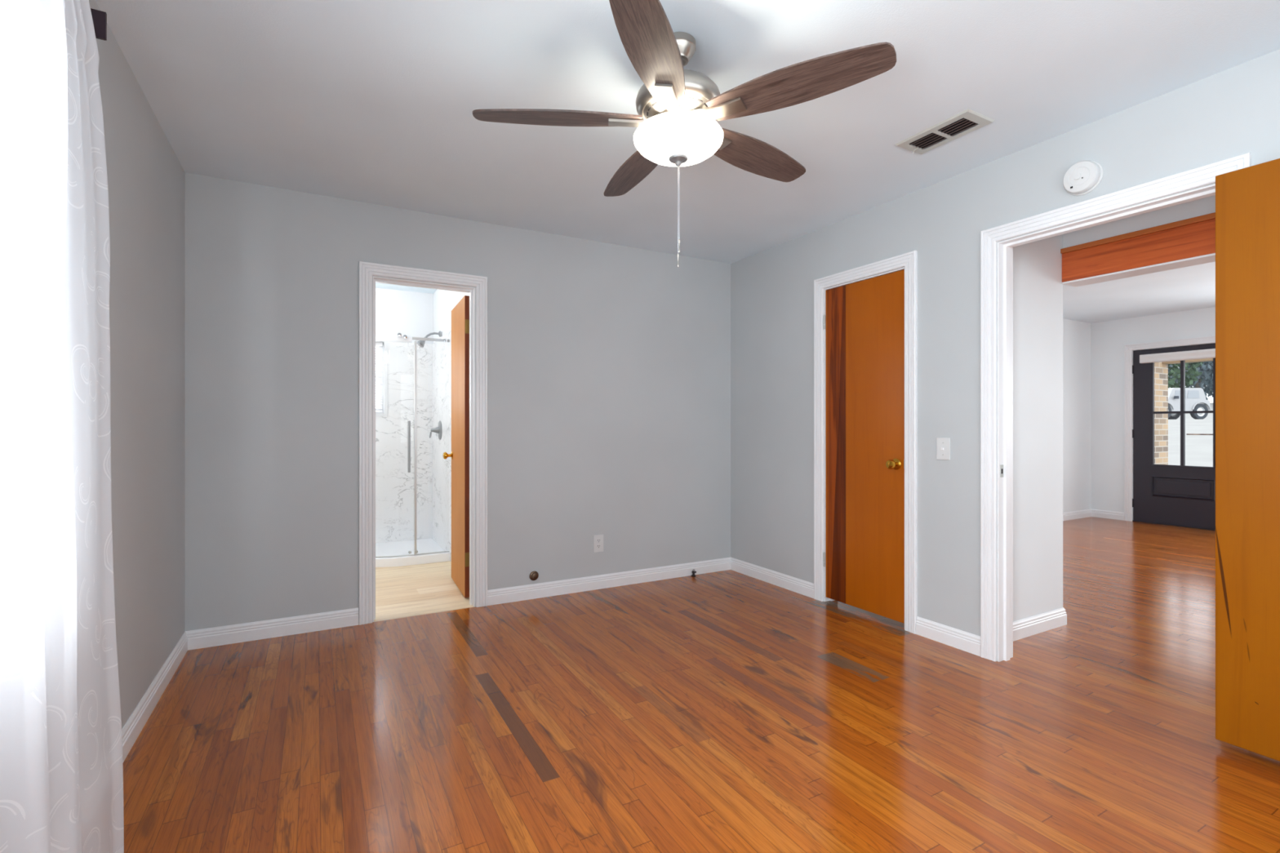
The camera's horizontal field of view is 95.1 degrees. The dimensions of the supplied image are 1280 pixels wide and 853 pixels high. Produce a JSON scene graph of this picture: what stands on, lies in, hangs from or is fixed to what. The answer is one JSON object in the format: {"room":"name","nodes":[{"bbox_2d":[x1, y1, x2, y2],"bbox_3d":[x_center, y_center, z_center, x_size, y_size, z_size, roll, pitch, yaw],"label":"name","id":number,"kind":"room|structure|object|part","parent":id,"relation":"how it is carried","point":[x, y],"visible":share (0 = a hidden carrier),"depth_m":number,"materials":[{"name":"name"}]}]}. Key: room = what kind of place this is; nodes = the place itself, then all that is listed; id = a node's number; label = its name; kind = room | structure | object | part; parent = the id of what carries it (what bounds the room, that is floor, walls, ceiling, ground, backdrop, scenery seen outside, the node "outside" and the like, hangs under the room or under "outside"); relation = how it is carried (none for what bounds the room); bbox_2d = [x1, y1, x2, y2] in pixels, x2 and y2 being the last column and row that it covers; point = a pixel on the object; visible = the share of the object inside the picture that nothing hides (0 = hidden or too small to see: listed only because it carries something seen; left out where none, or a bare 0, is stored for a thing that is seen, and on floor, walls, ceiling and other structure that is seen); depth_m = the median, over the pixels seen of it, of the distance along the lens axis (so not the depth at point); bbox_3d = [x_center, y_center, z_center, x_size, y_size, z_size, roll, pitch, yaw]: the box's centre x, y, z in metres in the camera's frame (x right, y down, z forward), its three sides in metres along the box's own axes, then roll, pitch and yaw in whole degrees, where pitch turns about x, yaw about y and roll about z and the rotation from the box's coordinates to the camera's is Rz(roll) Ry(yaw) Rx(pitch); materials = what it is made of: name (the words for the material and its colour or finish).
{"room":"empty bedroom","nodes":[
{"label":"empty bedroom","id":0,"kind":"room"},
{"bbox_2d":[88,0,184,728],"bbox_3d":[-1.352,-0.075,1.104,0.120,2.440,4.481,0,0,-29],"label":"wall","id":1,"kind":"structure","parent":0,"point":[145,175],"depth_m":2.26,"materials":[{"name":"grey paint"}]},
{"bbox_2d":[90,8,106,40],"bbox_3d":[-0.977,-1.025,0.669,0.117,0.080,1.916,0,0,-29],"label":"curtain rod","id":2,"kind":"object","parent":1,"relation":"attached to","point":[99,17],"visible":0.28,"depth_m":1.49,"materials":[{"name":"black metal"}]},
{"bbox_2d":[0,0,124,852],"bbox_3d":[-0.988,0.025,0.841,0.085,2.189,1.601,0,0,-29],"label":"sheer curtain","id":3,"kind":"object","parent":2,"relation":"hanging from","point":[61,765],"visible":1,"depth_m":1.16,"materials":[{"name":"white fabric"}]},
{"bbox_2d":[121,631,187,763],"bbox_3d":[-1.294,1.098,1.136,0.014,0.095,4.241,0,0,-29],"label":"baseboard","id":4,"kind":"structure","parent":1,"relation":"attached to","point":[134,726],"depth_m":2.34,"materials":[{"name":"white paint"}]},
{"bbox_2d":[375,287,433,343],"bbox_3d":[-2.953,-0.075,5.292,2.050,2.440,0.120,0,0,-29],"label":"wall","id":5,"kind":"structure","parent":0,"point":[409,313],"depth_m":5.61,"materials":[{"name":"paint"}]},
{"bbox_2d":[375,342,387,416],"bbox_3d":[-2.648,-0.456,5.427,0.552,0.734,0.118,0,0,-29],"label":"window","id":6,"kind":"structure","parent":5,"relation":"in","point":[385,414],"depth_m":5.52,"materials":[{"name":"white paint"}]},
{"bbox_2d":[375,342,382,413],"bbox_3d":[-2.640,-0.455,5.413,0.472,0.664,0.026,0,0,-29],"label":"blind","id":7,"kind":"object","parent":6,"relation":"attached to","point":[377,344],"visible":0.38,"depth_m":5.51,"materials":[{"name":"white plastic"}]},
{"bbox_3d":[-2.662,-0.456,5.453,0.496,0.678,0.060,0,0,-29],"label":"frame","id":8,"kind":"part","parent":6,"relation":"part of","materials":[{"name":"white paint"}]},
{"bbox_2d":[375,342,431,543],"bbox_3d":[-2.458,0.173,5.489,0.968,1.945,0.011,0,0,-29],"label":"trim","id":9,"kind":"structure","parent":5,"relation":"attached to","point":[394,486],"depth_m":5.59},
{"bbox_2d":[433,288,469,342],"bbox_3d":[-1.486,-0.075,4.880,0.120,2.440,2.259,0,0,-29],"label":"wall","id":10,"kind":"structure","parent":0,"point":[444,301],"depth_m":5.26,"materials":[{"name":"paint"}]},
{"bbox_2d":[416,330,440,347],"bbox_3d":[-1.899,-0.784,5.269,0.220,0.168,0.072,0,0,-41],"label":"showerhead","id":11,"kind":"object","parent":10,"relation":"attached to","point":[420,343],"visible":0.83,"depth_m":5.24,"materials":[{"name":"grey metal"}]},
{"bbox_3d":[-1.883,-0.814,5.295,0.142,0.071,0.024,0,0,-43],"label":"arm","id":12,"kind":"part","parent":11,"relation":"part of","materials":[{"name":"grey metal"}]},
{"bbox_2d":[429,420,441,439],"bbox_3d":[-1.868,0.040,5.321,0.097,0.176,0.176,0,0,-29],"label":"shower valve","id":13,"kind":"object","parent":10,"relation":"attached to","point":[437,429],"visible":1,"depth_m":5.30,"materials":[{"name":"grey metal"}]},
{"bbox_3d":[-1.873,0.060,5.318,0.085,0.103,0.064,0,0,-29],"label":"lever handle","id":14,"kind":"part","parent":13,"relation":"part of","materials":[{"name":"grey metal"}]},
{"bbox_2d":[431,330,451,562],"bbox_3d":[-1.796,0.173,5.303,0.011,1.945,0.979,0,0,-29],"label":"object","id":15,"kind":"structure","parent":10,"relation":"attached to","point":[441,351],"depth_m":5.27,"materials":[{"name":"white stone"}]},
{"bbox_2d":[184,172,1091,631],"bbox_3d":[1.657,-0.075,5.241,9.150,2.440,0.151,0,0,-29],"label":"wall","id":16,"kind":"structure","parent":0,"point":[609,365],"depth_m":3.74,"materials":[{"name":"grey paint"}]},
{"bbox_2d":[185,608,358,650],"bbox_3d":[-1.972,1.098,3.176,0.801,0.095,0.014,0,0,-29],"label":"baseboard","id":17,"kind":"structure","parent":16,"relation":"attached to","point":[258,630],"depth_m":3.16,"materials":[{"name":"white paint"}]},
{"bbox_2d":[359,261,487,625],"bbox_3d":[-1.325,0.099,3.600,0.738,2.092,0.139,0,0,-29],"label":"door frame","id":18,"kind":"structure","parent":16,"relation":"attached to","point":[366,269],"depth_m":3.55,"materials":[{"name":"white paint"}]},
{"bbox_2d":[443,295,469,597],"bbox_3d":[-1.283,0.137,4.106,0.106,1.992,0.594,0,0,-29],"label":"door","id":19,"kind":"structure","parent":16,"relation":"in","point":[460,455],"depth_m":4.02,"materials":[{"name":"orange-brown stained wood"},{"name":"brass"}]},
{"bbox_3d":[-1.414,0.219,4.304,0.068,0.060,0.060,0,0,-29],"label":"knob","id":20,"kind":"part","parent":19,"relation":"part of","materials":[{"name":"gold metal"}]},
{"bbox_2d":[529,571,538,580],"bbox_3d":[-0.697,0.995,3.869,0.063,0.063,0.034,0,0,-29],"label":"pipe cover","id":21,"kind":"object","parent":16,"relation":"attached to","point":[534,575],"visible":1,"depth_m":3.86,"materials":[{"name":"brown metal"}]},
{"bbox_2d":[593,534,603,552],"bbox_3d":[-0.291,0.827,4.109,0.076,0.120,0.008,0,0,-29],"label":"wall outlet","id":22,"kind":"object","parent":16,"relation":"attached to","point":[597,540],"visible":1,"depth_m":4.11,"materials":[{"name":"white plastic"}]},
{"bbox_2d":[487,557,730,605],"bbox_3d":[-0.122,1.098,4.199,1.943,0.095,0.014,0,0,-29],"label":"baseboard","id":23,"kind":"structure","parent":16,"relation":"attached to","point":[504,595],"depth_m":4.11,"materials":[{"name":"white paint"}]},
{"bbox_2d":[1062,508,1124,520],"bbox_3d":[3.694,1.098,6.079,4.773,0.095,0.352,0,0,-29],"label":"baseboard","id":24,"kind":"structure","parent":16,"relation":"attached to","point":[1086,513],"depth_m":7.21,"materials":[{"name":"white paint"}]},
{"bbox_2d":[95,0,1279,323],"bbox_3d":[2.355,-1.345,3.501,9.850,0.100,8.390,0,0,-29],"label":"ceiling","id":25,"kind":"structure","parent":0,"point":[368,101],"depth_m":2.29,"materials":[{"name":"white paint"}]},
{"bbox_2d":[472,0,896,266],"bbox_3d":[0.134,-0.915,2.018,1.298,0.759,1.286,0,0,-29],"label":"ceiling fan","id":26,"kind":"object","parent":25,"relation":"hanging from","point":[677,108],"visible":1,"depth_m":1.85,"materials":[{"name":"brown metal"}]},
{"bbox_3d":[-0.273,-1.027,1.952,0.557,0.036,0.152,0,0,-4],"label":"blade","id":27,"kind":"part","parent":26,"relation":"part of","materials":[{"name":"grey wood"}]},
{"bbox_3d":[-0.019,-1.024,1.969,0.174,0.030,0.055,0,0,-4],"label":"blade arm","id":28,"kind":"part","parent":26,"relation":"part of","materials":[{"name":"silver metal"}]},
{"bbox_3d":[-0.019,-1.027,2.352,0.152,0.036,0.557,0,0,-22],"label":"blade","id":29,"kind":"part","parent":26,"relation":"part of","materials":[{"name":"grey wood"}]},
{"bbox_3d":[0.030,-1.027,1.587,0.152,0.036,0.557,0,0,14],"label":"blade","id":30,"kind":"part","parent":26,"relation":"part of","materials":[{"name":"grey wood"}]},
{"bbox_3d":[0.091,-1.024,1.833,0.055,0.030,0.174,0,0,14],"label":"blade arm","id":31,"kind":"part","parent":26,"relation":"part of","materials":[{"name":"silver metal"}]},
{"bbox_3d":[0.128,-0.729,1.973,0.004,0.304,0.004,0,0,-29],"label":"pull chain","id":32,"kind":"part","parent":26,"relation":"part of","materials":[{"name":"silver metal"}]},
{"bbox_3d":[0.130,-0.951,1.978,0.303,0.094,0.303,0,0,-29],"label":"lamp shade","id":33,"kind":"part","parent":26,"relation":"part of","materials":[{"name":"white glass"}]},
{"bbox_3d":[0.133,-0.754,1.981,0.004,0.253,0.004,0,0,-29],"label":"pull chain","id":34,"kind":"part","parent":26,"relation":"part of","materials":[{"name":"silver metal"}]},
{"bbox_3d":[0.255,-1.024,1.897,0.174,0.030,0.055,0,0,32],"label":"blade arm","id":35,"kind":"part","parent":26,"relation":"part of","materials":[{"name":"silver metal"}]},
{"bbox_3d":[0.245,-1.024,2.071,0.174,0.030,0.055,0,0,-40],"label":"blade arm","id":36,"kind":"part","parent":26,"relation":"part of","materials":[{"name":"silver metal"}]},
{"bbox_3d":[0.440,-1.027,2.235,0.557,0.036,0.152,0,0,-40],"label":"blade","id":37,"kind":"part","parent":26,"relation":"part of","materials":[{"name":"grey wood"}]},
{"bbox_3d":[0.471,-1.027,1.762,0.557,0.036,0.152,0,0,32],"label":"blade","id":38,"kind":"part","parent":26,"relation":"part of","materials":[{"name":"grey wood"}]},
{"bbox_2d":[894,108,995,154],"bbox_3d":[1.338,-1.283,2.586,0.189,0.023,0.348,0,0,-29],"label":"ceiling vent","id":39,"kind":"object","parent":25,"relation":"in","point":[967,118],"visible":1,"depth_m":2.56,"materials":[{"name":"grey metal"}]},
{"bbox_2d":[123,516,1279,852],"bbox_3d":[2.326,1.175,3.554,9.850,0.060,8.270,0,0,-29],"label":"floor","id":40,"kind":"structure","parent":0,"point":[729,711],"depth_m":2.20,"materials":[{"name":"brown wood"}]},
{"bbox_2d":[375,538,449,567],"bbox_3d":[-2.183,1.109,5.134,0.827,0.072,0.875,0,0,-29],"label":"shower tray","id":41,"kind":"object","parent":40,"relation":"on","point":[424,545],"visible":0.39,"depth_m":5.03,"materials":[{"name":"white ceramic"}]},
{"bbox_2d":[375,333,448,557],"bbox_3d":[-2.235,0.158,4.970,1.179,1.830,0.407,0,0,18],"label":"shower enclosure","id":42,"kind":"object","parent":41,"relation":"on","point":[399,338],"visible":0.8,"depth_m":4.83,"materials":[{"name":"silver glass"}]},
{"bbox_3d":[-2.370,-0.709,4.975,0.987,0.044,0.270,0,0,31],"label":"rail","id":43,"kind":"part","parent":42,"relation":"part of","materials":[{"name":"white plastic"}]},
{"bbox_3d":[-1.891,0.170,4.785,0.020,0.420,0.055,0,0,-29],"label":"door handle","id":44,"kind":"part","parent":42,"relation":"part of","materials":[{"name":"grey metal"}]},
{"bbox_3d":[-1.756,-0.724,4.910,0.297,0.022,0.018,0,0,-29],"label":"rail","id":45,"kind":"part","parent":42,"relation":"part of","materials":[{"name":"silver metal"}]},
{"bbox_2d":[691,569,696,576],"bbox_3d":[0.410,1.120,4.461,0.040,0.051,0.036,0,0,-29],"label":"valve","id":46,"kind":"object","parent":40,"relation":"on","point":[693,571],"visible":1,"depth_m":4.45,"materials":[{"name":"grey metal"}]},
{"bbox_2d":[730,48,1279,661],"bbox_3d":[1.774,-0.075,2.901,0.120,2.440,4.361,0,0,-29],"label":"wall","id":47,"kind":"structure","parent":0,"point":[1233,112],"depth_m":3.12,"materials":[{"name":"grey paint"}]},
{"bbox_2d":[730,557,813,598],"bbox_3d":[0.938,1.098,4.275,0.014,0.095,0.907,0,0,-29],"label":"baseboard","id":48,"kind":"structure","parent":47,"relation":"attached to","point":[792,584],"depth_m":4.21,"materials":[{"name":"white paint"}]},
{"bbox_2d":[822,269,904,623],"bbox_3d":[1.334,0.117,3.550,0.102,1.997,0.601,0,0,-29],"label":"door","id":49,"kind":"structure","parent":47,"relation":"in","point":[865,318],"depth_m":3.53,"materials":[{"name":"orange wood"}]},
{"bbox_3d":[1.437,0.219,3.327,0.067,0.064,0.064,0,0,-29],"label":"knob","id":50,"kind":"part","parent":49,"relation":"part of","materials":[{"name":"gold metal"}]},
{"bbox_2d":[813,250,916,634],"bbox_3d":[1.390,0.090,3.576,0.139,2.110,0.749,0,0,-29],"label":"door frame","id":51,"kind":"structure","parent":47,"relation":"attached to","point":[908,260],"depth_m":3.30,"materials":[{"name":"white paint"}]},
{"bbox_2d":[936,437,950,460],"bbox_3d":[1.596,0.121,3.084,0.016,0.116,0.074,0,0,-29],"label":"light switch","id":52,"kind":"object","parent":47,"relation":"attached to","point":[943,444],"visible":1,"depth_m":3.08,"materials":[{"name":"white plastic"}]},
{"bbox_2d":[915,616,980,656],"bbox_3d":[1.609,1.098,3.062,0.014,0.095,0.358,0,0,-29],"label":"baseboard","id":53,"kind":"structure","parent":47,"relation":"attached to","point":[964,641],"depth_m":3.05,"materials":[{"name":"white paint"}]},
{"bbox_2d":[1000,464,1003,477],"bbox_3d":[1.761,0.220,2.847,0.024,0.060,0.003,0,0,-29],"label":"strike plate","id":54,"kind":"object","parent":47,"relation":"attached to","point":[1002,465],"visible":1,"depth_m":2.84,"materials":[{"name":"silver metal"}]},
{"bbox_2d":[1062,160,1103,195],"bbox_3d":[1.895,-1.067,2.512,0.044,0.144,0.144,0,0,-29],"label":"smoke detector","id":55,"kind":"object","parent":47,"relation":"attached to","point":[1083,177],"visible":1,"depth_m":2.49,"materials":[{"name":"white plastic"}]},
{"bbox_2d":[980,152,1251,662],"bbox_3d":[1.978,0.090,2.514,0.139,2.110,0.955,0,0,-29],"label":"door frame","id":56,"kind":"structure","parent":47,"relation":"attached to","point":[1206,175],"depth_m":2.85,"materials":[{"name":"white paint"}]},
{"bbox_2d":[1215,158,1279,761],"bbox_3d":[2.234,0.113,1.731,0.105,1.999,0.817,0,0,-26],"label":"door","id":57,"kind":"structure","parent":47,"relation":"in","point":[1247,199],"depth_m":2.00,"materials":[{"name":"orange wood"}]},
{"bbox_2d":[1013,234,1062,622],"bbox_3d":[2.083,-0.075,3.248,0.756,2.440,0.120,0,0,-29],"label":"wall","id":58,"kind":"structure","parent":0,"point":[1037,286],"depth_m":3.25,"materials":[{"name":"white paint"}]},
{"bbox_2d":[1013,607,1066,641],"bbox_3d":[1.654,1.098,4.040,0.768,0.095,1.949,0,0,-29],"label":"baseboard","id":59,"kind":"structure","parent":58,"relation":"attached to","point":[1027,627],"depth_m":3.23,"materials":[{"name":"white paint"}]},
{"bbox_2d":[1062,195,1215,248],"bbox_3d":[3.453,-1.067,1.694,0.140,0.455,3.925,0,0,-29],"label":"wall","id":60,"kind":"structure","parent":0,"point":[1205,206],"depth_m":3.05,"materials":[{"name":"white paint"}]},
{"bbox_2d":[1060,212,1215,287],"bbox_3d":[3.428,-0.917,1.709,0.170,0.200,3.874,0,0,-29],"label":"ceiling beam","id":61,"kind":"structure","parent":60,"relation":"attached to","point":[1190,242],"depth_m":3.05,"materials":[{"name":"orange wood"}]},
{"bbox_2d":[1091,306,1215,519],"bbox_3d":[7.147,-0.075,4.910,0.140,2.440,5.980,0,0,-29],"label":"wall","id":62,"kind":"structure","parent":0,"point":[1108,338],"depth_m":7.17,"materials":[{"name":"white paint"}]},
{"bbox_2d":[1124,335,1215,521],"bbox_3d":[6.117,0.084,6.608,0.019,2.122,1.064,0,0,-29],"label":"door frame","id":63,"kind":"structure","parent":62,"relation":"attached to","point":[1128,348],"depth_m":7.03,"materials":[{"name":"white paint"}]},
{"bbox_2d":[1132,343,1215,530],"bbox_3d":[6.172,0.123,6.640,0.112,2.044,0.920,0,0,-29],"label":"door","id":64,"kind":"structure","parent":62,"relation":"in","point":[1182,495],"depth_m":6.76,"materials":[{"name":"black paint"}]},
{"bbox_3d":[6.149,0.704,6.627,0.044,0.242,0.561,0,0,-29],"label":"panel","id":65,"kind":"part","parent":64,"relation":"part of","materials":[{"name":"black paint"}]},
{"bbox_3d":[6.135,-0.152,6.620,0.016,1.239,0.556,0,0,-29],"label":"glazing frame","id":66,"kind":"part","parent":64,"relation":"part of","materials":[{"name":"black paint"}]},
{"bbox_2d":[1139,348,1215,363],"bbox_3d":[6.109,-0.788,6.609,0.056,0.099,0.739,0,0,-29],"label":"roller shade","id":67,"kind":"object","parent":62,"relation":"attached to","point":[1202,353],"visible":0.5,"depth_m":6.61,"materials":[{"name":"white fabric"}]},
{"label":"outside","id":68,"kind":"structure","parent":0,"visible":0},
{"bbox_2d":[1168,403,1213,466],"bbox_3d":[51.953,-0.355,28.715,101.280,3.200,120.000,0,0,-29],"label":"ground","id":69,"kind":"structure","parent":68,"point":[1198,448],"depth_m":17.10,"materials":[{"name":"concrete"}]},
{"bbox_2d":[1154,362,1168,464],"bbox_3d":[6.413,0.055,7.529,1.090,2.420,0.225,0,0,-29],"label":"wall","id":70,"kind":"structure","parent":69,"relation":"on","point":[1161,370],"depth_m":7.60,"materials":[{"name":"beige brick"}]},
{"bbox_2d":[1161,358,1213,364],"bbox_3d":[7.924,-0.982,5.736,0.180,0.345,4.374,0,0,-29],"label":"beam","id":71,"kind":"structure","parent":70,"relation":"attached to","point":[1205,359],"depth_m":7.38,"materials":[{"name":"beige paint"}]},
{"bbox_2d":[1168,361,1203,387],"bbox_3d":[38.775,-4.176,44.005,5.411,6.464,5.293,0,0,-29],"label":"leafy tree","id":72,"kind":"object","parent":69,"relation":"on","point":[1188,381],"visible":0.1,"depth_m":42.29,"materials":[{"name":"green plant"}]},
{"bbox_2d":[1168,363,1209,399],"bbox_3d":[50.621,-4.851,52.945,5.465,7.809,5.409,0,0,-29],"label":"leafy tree","id":73,"kind":"object","parent":69,"relation":"on","point":[1199,380],"visible":0.06,"depth_m":52.90,"materials":[{"name":"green plant"}]},
{"bbox_2d":[1168,387,1210,419],"bbox_3d":[27.449,-1.130,30.625,3.610,1.630,1.740,0,0,-5],"label":"parked vehicle","id":74,"kind":"object","parent":69,"relation":"on","point":[1195,397],"visible":0.38,"depth_m":29.98,"materials":[{"name":"grey paint"}]},
{"bbox_2d":[1186,433,1213,435],"bbox_3d":[18.427,0.310,19.086,0.120,0.090,0.880,0,0,-29],"label":"edging","id":75,"kind":"object","parent":69,"relation":"on","point":[1186,433],"visible":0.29,"depth_m":19.22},
{"bbox_2d":[1189,360,1213,398],"bbox_3d":[45.407,-4.107,45.005,4.986,6.327,4.946,0,0,-29],"label":"leafy tree","id":76,"kind":"object","parent":69,"relation":"on","point":[1206,367],"visible":0.09,"depth_m":45.09,"materials":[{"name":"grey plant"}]}
]}

